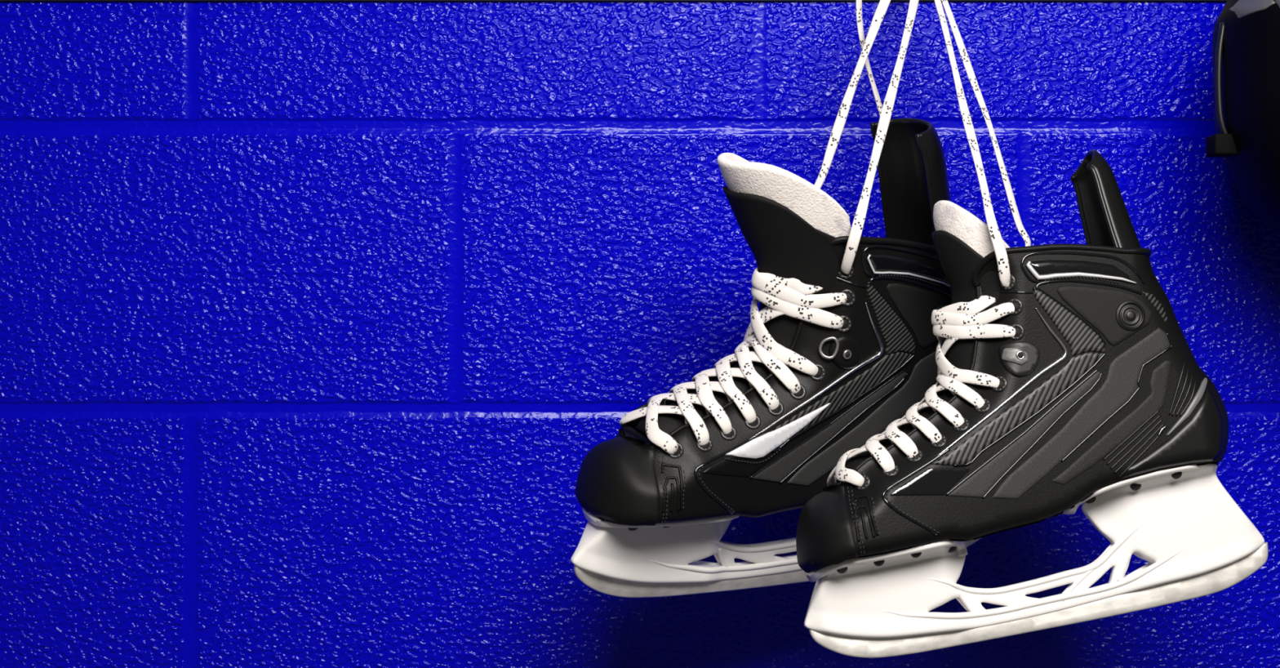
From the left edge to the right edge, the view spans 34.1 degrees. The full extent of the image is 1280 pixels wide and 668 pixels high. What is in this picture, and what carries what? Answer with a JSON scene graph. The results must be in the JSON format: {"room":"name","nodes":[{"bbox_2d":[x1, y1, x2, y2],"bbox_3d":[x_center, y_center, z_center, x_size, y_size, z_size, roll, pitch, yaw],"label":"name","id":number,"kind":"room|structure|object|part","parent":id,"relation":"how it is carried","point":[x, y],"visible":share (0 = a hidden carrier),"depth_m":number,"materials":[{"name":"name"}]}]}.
{"room":"hockey locker room","nodes":[
{"label":"hockey locker room","id":0,"kind":"room"},
{"bbox_2d":[0,1,1279,667],"bbox_3d":[0.000,0.030,1.575,3.000,1.940,0.150,0,0,0],"label":"wall","id":1,"kind":"structure","parent":0,"point":[321,322],"depth_m":1.50,"materials":[{"name":"blue paint"}]},
{"bbox_2d":[0,0,1226,1],"bbox_3d":[0.000,-0.268,1.416,1.800,0.060,0.170,0,0,0],"label":"hook rail","id":2,"kind":"object","parent":1,"relation":"attached to","point":[0,0],"visible":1,"depth_m":1.50,"materials":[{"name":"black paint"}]},
{"bbox_2d":[570,0,981,597],"bbox_3d":[0.114,-0.044,1.354,0.326,0.425,0.121,0,0,-25],"label":"skate","id":3,"kind":"object","parent":2,"relation":"hanging from","point":[842,344],"visible":0.84,"depth_m":1.32,"materials":[{"name":"black leather"}]},
{"bbox_3d":[0.101,0.149,1.387,0.324,0.035,0.004,-4,15,-28],"label":"blade","id":4,"kind":"part","parent":3,"relation":"part of","materials":[{"name":"white plastic"}]},
{"bbox_3d":[0.087,0.060,1.311,0.078,0.035,0.005,0,0,-27],"label":"silver panel","id":5,"kind":"part","parent":3,"relation":"part of","materials":[{"name":"silver metal"}]},
{"bbox_3d":[0.112,0.023,1.316,0.100,0.084,0.005,-4,15,-28],"label":"chrome trim","id":6,"kind":"part","parent":3,"relation":"part of","materials":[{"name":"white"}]},
{"bbox_3d":[0.173,-0.040,1.331,0.071,0.026,0.002,-4,15,-28],"label":"collar trim","id":7,"kind":"part","parent":3,"relation":"part of","materials":[{"name":"silver metal"}]},
{"bbox_3d":[0.173,-0.040,1.333,0.070,0.026,0.003,-4,15,-28],"label":"collar panel","id":8,"kind":"part","parent":3,"relation":"part of","materials":[{"name":"black plastic"}]},
{"bbox_3d":[0.182,-0.012,1.347,0.063,0.045,0.003,-4,15,-28],"label":"ankle panel","id":9,"kind":"part","parent":3,"relation":"part of","materials":[{"name":"black plastic"}]},
{"bbox_2d":[795,0,1267,657],"bbox_3d":[0.233,-0.030,1.310,0.292,0.449,0.148,0,0,-11],"label":"skate","id":10,"kind":"object","parent":2,"relation":"hanging from","point":[1068,377],"visible":1,"depth_m":1.25,"materials":[{"name":"black leather"}]},
{"bbox_3d":[0.212,0.028,1.245,0.095,0.078,0.004,-10,-7,-7],"label":"chrome trim","id":11,"kind":"part","parent":10,"relation":"part of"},
{"bbox_3d":[0.224,0.014,1.250,0.016,0.011,0.006,0,0,13],"label":"plate","id":12,"kind":"part","parent":10,"relation":"part of","materials":[{"name":"grey metal"}]},
{"bbox_3d":[0.246,0.164,1.266,0.291,0.030,0.004,-10,-7,-7],"label":"blade","id":13,"kind":"part","parent":10,"relation":"part of","materials":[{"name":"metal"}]},
{"bbox_3d":[0.266,-0.037,1.258,0.065,0.025,0.003,-10,-7,-7],"label":"collar trim","id":14,"kind":"part","parent":10,"relation":"part of","materials":[{"name":"black plastic"}]},
{"bbox_3d":[0.266,-0.038,1.260,0.066,0.014,0.003,0,0,-6],"label":"collar panel","id":15,"kind":"part","parent":10,"relation":"part of","materials":[{"name":"black plastic"}]},
{"bbox_3d":[0.281,-0.013,1.259,0.057,0.042,0.003,-10,-7,-7],"label":"ankle panel","id":16,"kind":"part","parent":10,"relation":"part of","materials":[{"name":"black plastic"}]},
{"bbox_2d":[1205,0,1279,233],"bbox_3d":[0.497,-0.171,1.375,0.244,0.247,0.184,0,0,0],"label":"helmet","id":17,"kind":"object","parent":2,"relation":"hanging from","point":[1246,37],"visible":1,"depth_m":1.34,"materials":[{"name":"black plastic"}]},
{"bbox_3d":[0.382,-0.165,1.370,0.011,0.080,0.009,0,0,0],"label":"edge trim","id":18,"kind":"part","parent":17,"relation":"part of","materials":[{"name":"black plastic"}]},
{"bbox_3d":[0.391,-0.213,1.342,0.009,0.020,0.056,0,0,-12],"label":"vent plate","id":19,"kind":"part","parent":17,"relation":"part of","materials":[{"name":"grey plastic"}]},
{"bbox_3d":[0.411,-0.219,1.308,0.019,0.037,0.061,0,0,-43],"label":"vent plate","id":20,"kind":"part","parent":17,"relation":"part of","materials":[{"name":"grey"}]},
{"bbox_2d":[1121,386,1222,478],"bbox_3d":[0.318,0.059,1.258,0.072,0.045,0.009,-10,-7,-7],"label":"heels","id":21,"kind":"structure","parent":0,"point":[1199,439],"depth_m":1.25,"materials":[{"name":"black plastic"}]}
]}

